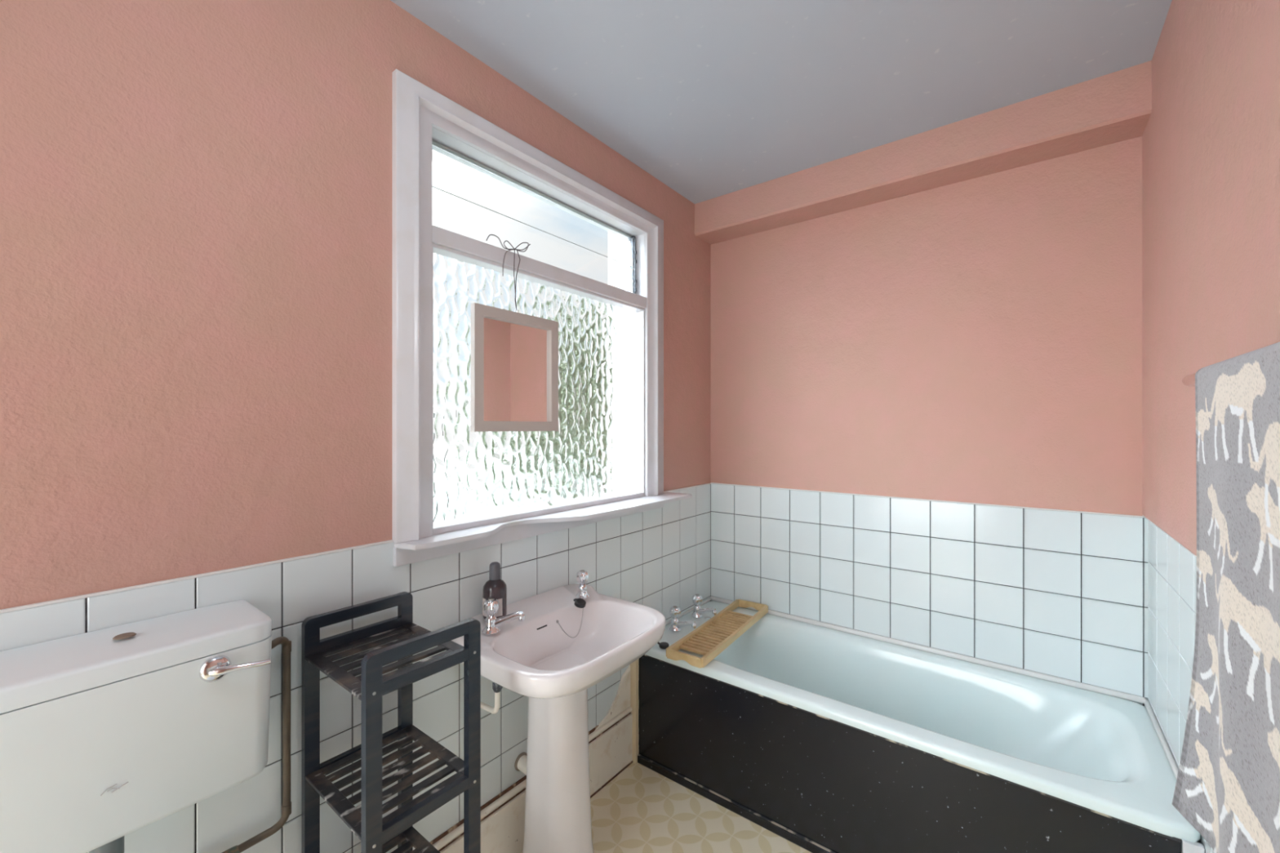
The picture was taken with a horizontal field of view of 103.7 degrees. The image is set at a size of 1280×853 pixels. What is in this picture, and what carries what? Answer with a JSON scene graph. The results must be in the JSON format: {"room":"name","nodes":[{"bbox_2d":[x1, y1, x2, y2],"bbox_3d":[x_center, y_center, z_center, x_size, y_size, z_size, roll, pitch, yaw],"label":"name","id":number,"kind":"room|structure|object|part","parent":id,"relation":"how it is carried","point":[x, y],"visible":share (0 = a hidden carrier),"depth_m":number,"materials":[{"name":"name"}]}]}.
{"room":"bathroom","nodes":[
{"label":"bathroom","id":0,"kind":"room"},
{"bbox_2d":[0,0,711,852],"bbox_3d":[-0.728,0.143,1.498,0.260,2.597,3.526,0,0,38],"label":"wall","id":1,"kind":"structure","parent":0,"point":[196,195],"depth_m":1.11,"materials":[{"name":"pink paint"}]},
{"bbox_2d":[0,600,271,852],"bbox_3d":[-0.913,0.525,0.851,0.232,0.311,0.461,0,0,38],"label":"toilet cistern","id":2,"kind":"object","parent":1,"relation":"attached to","point":[109,734],"visible":1,"depth_m":0.83,"materials":[{"name":"white ceramic"}]},
{"bbox_2d":[88,835,124,852],"bbox_3d":[-0.883,0.896,0.838,0.141,0.439,0.062,0,0,38],"label":"pipe","id":3,"kind":"object","parent":2,"relation":"attached to","point":[117,846],"visible":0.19,"depth_m":0.85,"materials":[{"name":"grey"}]},
{"bbox_3d":[-0.929,0.395,0.864,0.192,0.038,0.461,0,0,38],"label":"lid","id":4,"kind":"part","parent":2,"relation":"part of","materials":[{"name":"white ceramic"}]},
{"bbox_3d":[-0.767,0.439,0.909,0.013,0.046,0.046,0,0,38],"label":"lever","id":5,"kind":"part","parent":2,"relation":"part of","materials":[{"name":"silver metal"}]},
{"bbox_3d":[-0.731,0.439,0.919,0.089,0.015,0.019,0,0,-34],"label":"lever arm","id":6,"kind":"part","parent":2,"relation":"part of","materials":[{"name":"silver metal"}]},
{"bbox_2d":[222,636,291,852],"bbox_3d":[-0.991,0.692,0.873,0.049,0.449,0.673,0,0,38],"label":"supply pipe","id":7,"kind":"object","parent":1,"relation":"attached to","point":[286,643],"visible":0.88,"depth_m":1.13,"materials":[{"name":"gold metal"}]},
{"bbox_2d":[480,682,502,713],"bbox_3d":[-0.459,1.067,1.495,0.152,0.750,0.030,0,0,38],"label":"supply pipe","id":8,"kind":"object","parent":1,"relation":"attached to","point":[496,688],"visible":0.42,"depth_m":1.46,"materials":[{"name":"beige paint"}]},
{"bbox_2d":[514,752,527,775],"bbox_3d":[-0.340,1.141,1.657,0.164,0.065,0.056,0,0,38],"label":"pipe","id":9,"kind":"object","parent":1,"relation":"attached to","point":[520,764],"visible":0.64,"depth_m":1.68,"materials":[{"name":"beige paint"}]},
{"bbox_2d":[430,706,632,852],"bbox_3d":[-0.830,1.339,1.139,0.017,0.205,2.592,0,0,38],"label":"baseboard","id":10,"kind":"structure","parent":1,"relation":"attached to","point":[503,831],"depth_m":1.69,"materials":[{"name":"beige paint"}]},
{"bbox_2d":[391,68,692,566],"bbox_3d":[-0.264,-0.292,1.886,0.273,1.342,1.324,0,0,38],"label":"window","id":11,"kind":"structure","parent":1,"relation":"in","point":[592,265],"depth_m":1.71,"materials":[{"name":"white paint"}]},
{"bbox_2d":[470,234,558,431],"bbox_3d":[-0.422,-0.303,1.679,0.064,0.637,0.348,0,0,37],"label":"mirror","id":12,"kind":"object","parent":11,"relation":"hanging from","point":[514,355],"visible":1,"depth_m":1.65,"materials":[{"name":"grey mirror"}]},
{"bbox_3d":[-0.446,-0.503,1.653,0.058,0.236,0.177,0,0,37],"label":"cord","id":13,"kind":"part","parent":12,"relation":"part of","materials":[{"name":"grey fabric"}]},
{"bbox_3d":[-0.404,-0.179,1.666,0.020,0.391,0.348,0,0,37],"label":"frame","id":14,"kind":"part","parent":12,"relation":"part of","materials":[{"name":"white wood"}]},
{"bbox_2d":[484,316,549,422],"bbox_3d":[-0.408,-0.179,1.669,0.004,0.335,0.292,0,0,37],"label":"mirror glass","id":15,"kind":"object","parent":12,"relation":"attached to","point":[517,348],"depth_m":1.66,"materials":[{"name":"pink"}]},
{"bbox_3d":[-0.345,-0.865,1.900,0.020,0.007,0.980,0,0,38],"label":"louvre rail","id":16,"kind":"part","parent":11,"relation":"part of","materials":[{"name":"grey"}]},
{"bbox_3d":[-0.340,-0.790,1.896,0.022,0.135,0.979,0,0,38],"label":"louvre blade","id":17,"kind":"part","parent":11,"relation":"part of","materials":[{"name":"clear glass"}]},
{"bbox_3d":[-0.340,-0.659,1.896,0.022,0.142,0.979,0,0,38],"label":"louvre blade","id":18,"kind":"part","parent":11,"relation":"part of","materials":[{"name":"clear glass"}]},
{"bbox_3d":[-0.333,-0.113,1.891,0.009,0.830,1.034,0,0,38],"label":"patterned pane","id":19,"kind":"part","parent":11,"relation":"part of","materials":[{"name":"clear glass"}]},
{"bbox_3d":[-0.212,0.322,1.847,0.144,0.014,1.322,0,0,38],"label":"sill","id":20,"kind":"part","parent":11,"relation":"part of","materials":[{"name":"white paint"}]},
{"bbox_3d":[-0.020,-0.705,2.279,0.012,0.186,0.010,0,0,38],"label":"louvre lever","id":21,"kind":"part","parent":11,"relation":"part of","materials":[{"name":"metal"}]},
{"bbox_2d":[0,482,1196,613],"bbox_3d":[0.047,0.306,0.914,1.692,0.014,3.306,0,0,38],"label":"trim","id":22,"kind":"structure","parent":1,"relation":"attached to","point":[103,593],"depth_m":1.17,"materials":[{"name":"white tile"}]},
{"bbox_2d":[594,665,630,731],"bbox_3d":[-0.112,1.119,2.076,0.011,0.174,0.232,0,0,38],"label":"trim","id":23,"kind":"structure","parent":1,"relation":"attached to","point":[621,702],"depth_m":2.11,"materials":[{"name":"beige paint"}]},
{"bbox_2d":[629,659,638,763],"bbox_3d":[-0.025,1.203,2.168,0.036,0.478,0.020,0,0,38],"label":"trim","id":24,"kind":"structure","parent":1,"relation":"attached to","point":[634,665],"depth_m":2.16,"materials":[{"name":"beige"}]},
{"bbox_2d":[590,761,811,852],"bbox_3d":[-0.406,1.502,0.538,2.322,0.120,4.756,0,0,38],"label":"floor","id":25,"kind":"structure","parent":0,"point":[641,810],"depth_m":1.83,"materials":[{"name":"tile"}]},
{"bbox_2d":[301,591,480,852],"bbox_3d":[-0.572,0.942,1.157,0.323,1.000,0.254,0,0,38],"label":"shelf unit","id":26,"kind":"object","parent":25,"relation":"on","point":[376,833],"visible":1,"depth_m":1.14,"materials":[{"name":"black wood"}]},
{"bbox_3d":[-0.761,0.942,1.161,0.019,1.000,0.031,0,0,38],"label":"leg","id":27,"kind":"part","parent":26,"relation":"part of","materials":[{"name":"black wood"}]},
{"bbox_3d":[-0.693,0.456,1.250,0.018,0.027,0.194,0,0,38],"label":"rail","id":28,"kind":"part","parent":26,"relation":"part of","materials":[{"name":"black wood"}]},
{"bbox_3d":[-0.693,0.807,1.250,0.017,0.026,0.194,0,0,38],"label":"shelf rail","id":29,"kind":"part","parent":26,"relation":"part of","materials":[{"name":"black wood"}]},
{"bbox_3d":[-0.693,0.515,1.250,0.017,0.026,0.194,0,0,38],"label":"shelf rail","id":30,"kind":"part","parent":26,"relation":"part of","materials":[{"name":"black wood"}]},
{"bbox_3d":[-0.521,0.942,0.976,0.019,1.000,0.031,0,0,38],"label":"leg","id":31,"kind":"part","parent":26,"relation":"part of","materials":[{"name":"black wood"}]},
{"bbox_3d":[-0.573,0.800,1.157,0.284,0.008,0.252,0,0,38],"label":"shelf","id":32,"kind":"part","parent":26,"relation":"part of","materials":[{"name":"black wood"}]},
{"bbox_3d":[-0.573,0.528,1.157,0.284,0.008,0.252,0,0,38],"label":"shelf","id":33,"kind":"part","parent":26,"relation":"part of","materials":[{"name":"black wood"}]},
{"bbox_3d":[-0.693,1.079,1.250,0.017,0.026,0.194,0,0,38],"label":"shelf rail","id":34,"kind":"part","parent":26,"relation":"part of","materials":[{"name":"black wood"}]},
{"bbox_3d":[-0.625,0.942,1.338,0.019,1.000,0.031,0,0,38],"label":"leg","id":35,"kind":"part","parent":26,"relation":"part of","materials":[{"name":"black wood"}]},
{"bbox_3d":[-0.573,1.072,1.157,0.284,0.008,0.252,0,0,38],"label":"shelf","id":36,"kind":"part","parent":26,"relation":"part of","materials":[{"name":"black wood"}]},
{"bbox_3d":[-0.453,0.456,1.065,0.018,0.027,0.194,0,0,38],"label":"rail","id":37,"kind":"part","parent":26,"relation":"part of","materials":[{"name":"black wood"}]},
{"bbox_3d":[-0.453,0.807,1.065,0.017,0.026,0.194,0,0,38],"label":"shelf rail","id":38,"kind":"part","parent":26,"relation":"part of","materials":[{"name":"black wood"}]},
{"bbox_3d":[-0.453,0.515,1.065,0.017,0.026,0.194,0,0,38],"label":"shelf rail","id":39,"kind":"part","parent":26,"relation":"part of","materials":[{"name":"black wood"}]},
{"bbox_3d":[-0.385,0.942,1.153,0.019,1.000,0.031,0,0,38],"label":"leg","id":40,"kind":"part","parent":26,"relation":"part of","materials":[{"name":"black wood"}]},
{"bbox_2d":[451,583,666,852],"bbox_3d":[-0.225,1.014,1.552,0.468,0.856,0.578,0,0,38],"label":"basin","id":41,"kind":"object","parent":25,"relation":"on","point":[565,645],"visible":0.95,"depth_m":1.51,"materials":[{"name":"ceramic"}]},
{"bbox_2d":[482,561,506,619],"bbox_3d":[-0.449,0.506,1.555,0.072,0.170,0.072,0,0,38],"label":"soap bottle","id":42,"kind":"object","parent":41,"relation":"on","point":[495,588],"visible":0.82,"depth_m":1.54,"materials":[{"name":"glass"}]},
{"bbox_2d":[482,597,524,635],"bbox_3d":[-0.404,0.555,1.481,0.121,0.097,0.051,0,0,0],"label":"tap","id":43,"kind":"object","parent":41,"relation":"on","point":[491,606],"visible":1,"depth_m":1.47,"materials":[{"name":"silver metal"}]},
{"bbox_3d":[-0.390,0.573,1.491,0.095,0.046,0.026,0,0,-13],"label":"spout","id":44,"kind":"part","parent":43,"relation":"part of","materials":[{"name":"silver metal"}]},
{"bbox_3d":[-0.225,0.655,1.683,0.101,0.099,0.024,0,0,-39],"label":"chain","id":45,"kind":"part","parent":41,"relation":"part of","materials":[{"name":"silver metal"}]},
{"bbox_2d":[575,569,589,599],"bbox_3d":[-0.192,0.557,1.750,0.049,0.093,0.117,0,0,-20],"label":"tap","id":46,"kind":"object","parent":41,"relation":"on","point":[582,576],"visible":1,"depth_m":1.77,"materials":[{"name":"silver metal"}]},
{"bbox_3d":[-0.194,0.574,1.735,0.025,0.044,0.091,0,0,-13],"label":"spout","id":47,"kind":"part","parent":46,"relation":"part of","materials":[{"name":"silver metal"}]},
{"bbox_2d":[637,595,1204,852],"bbox_3d":[0.840,1.173,1.940,1.684,0.538,0.700,0,0,38],"label":"bathtub","id":48,"kind":"object","parent":25,"relation":"on","point":[824,737],"visible":0.81,"depth_m":1.74,"materials":[{"name":"white plastic"}]},
{"bbox_2d":[657,642,669,648],"bbox_3d":[0.098,0.917,2.131,0.051,0.036,0.042,0,0,38],"label":"plug","id":49,"kind":"object","parent":48,"relation":"on","point":[662,645],"visible":0.81,"depth_m":2.12,"materials":[{"name":"black rubber"}]},
{"bbox_2d":[669,605,696,631],"bbox_3d":[0.193,0.881,2.288,0.135,0.107,0.056,0,0,38],"label":"tap","id":50,"kind":"object","parent":48,"relation":"on","point":[674,611],"visible":1,"depth_m":2.29,"materials":[{"name":"silver metal"}]},
{"bbox_3d":[0.208,0.901,2.283,0.105,0.050,0.029,0,0,31],"label":"spout","id":51,"kind":"part","parent":50,"relation":"part of","materials":[{"name":"silver metal"}]},
{"bbox_2d":[691,594,716,617],"bbox_3d":[0.313,0.881,2.454,0.135,0.107,0.056,0,0,38],"label":"tap","id":52,"kind":"object","parent":48,"relation":"on","point":[698,612],"visible":1,"depth_m":2.46,"materials":[{"name":"silver metal"}]},
{"bbox_3d":[0.325,0.901,2.445,0.104,0.050,0.029,0,0,38],"label":"spout","id":53,"kind":"part","parent":52,"relation":"part of","materials":[{"name":"silver metal"}]},
{"bbox_2d":[666,599,768,668],"bbox_3d":[0.373,0.915,2.275,0.169,0.035,0.716,0,0,34],"label":"tray","id":54,"kind":"object","parent":48,"relation":"on","point":[711,638],"visible":1,"depth_m":2.20,"materials":[{"name":"brown wood"}]},
{"bbox_3d":[0.174,0.915,1.984,0.152,0.035,0.012,0,0,34],"label":"rail","id":55,"kind":"part","parent":54,"relation":"part of","materials":[{"name":"brown wood"}]},
{"bbox_3d":[0.310,0.914,2.318,0.015,0.032,0.704,0,0,34],"label":"rail","id":56,"kind":"part","parent":54,"relation":"part of","materials":[{"name":"brown wood"}]},
{"bbox_3d":[0.437,0.914,2.231,0.015,0.032,0.704,0,0,34],"label":"rail","id":57,"kind":"part","parent":54,"relation":"part of","materials":[{"name":"brown wood"}]},
{"bbox_3d":[0.572,0.915,2.565,0.152,0.035,0.012,0,0,34],"label":"rail","id":58,"kind":"part","parent":54,"relation":"part of","materials":[{"name":"brown wood"}]},
{"bbox_2d":[390,0,1172,204],"bbox_3d":[-0.406,-1.215,0.538,2.322,0.120,4.756,0,0,38],"label":"ceiling","id":59,"kind":"structure","parent":0,"point":[710,99],"depth_m":1.60,"materials":[{"name":"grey paint"}]},
{"bbox_2d":[711,136,1148,706],"bbox_3d":[1.086,0.143,2.270,2.072,2.597,0.131,0,0,38],"label":"wall","id":60,"kind":"structure","parent":0,"point":[979,340],"depth_m":2.05,"materials":[{"name":"pink paint"}]},
{"bbox_2d":[694,60,1151,244],"bbox_3d":[1.001,-1.073,2.165,1.678,0.163,0.180,0,0,38],"label":"ceiling beam","id":61,"kind":"structure","parent":60,"relation":"attached to","point":[1114,107],"depth_m":1.93,"materials":[{"name":"pink paint"}]},
{"bbox_2d":[1142,0,1279,852],"bbox_3d":[0.723,0.143,0.331,0.120,2.597,3.406,0,0,38],"label":"wall","id":62,"kind":"structure","parent":0,"point":[1211,137],"depth_m":1.20,"materials":[{"name":"pink paint"}]},
{"bbox_2d":[1182,373,1195,386],"bbox_3d":[0.813,-0.087,0.608,0.078,0.048,0.903,0,0,38],"label":"towel rail","id":63,"kind":"object","parent":62,"relation":"attached to","point":[1188,380],"visible":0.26,"depth_m":0.93,"materials":[{"name":"pink metal"}]},
{"bbox_2d":[1172,342,1279,852],"bbox_3d":[0.777,0.284,0.605,0.060,0.772,0.668,0,0,35],"label":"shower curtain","id":64,"kind":"object","parent":63,"relation":"hanging from","point":[1227,788],"visible":1,"depth_m":0.69,"materials":[{"name":"grey fabric"}]}
]}

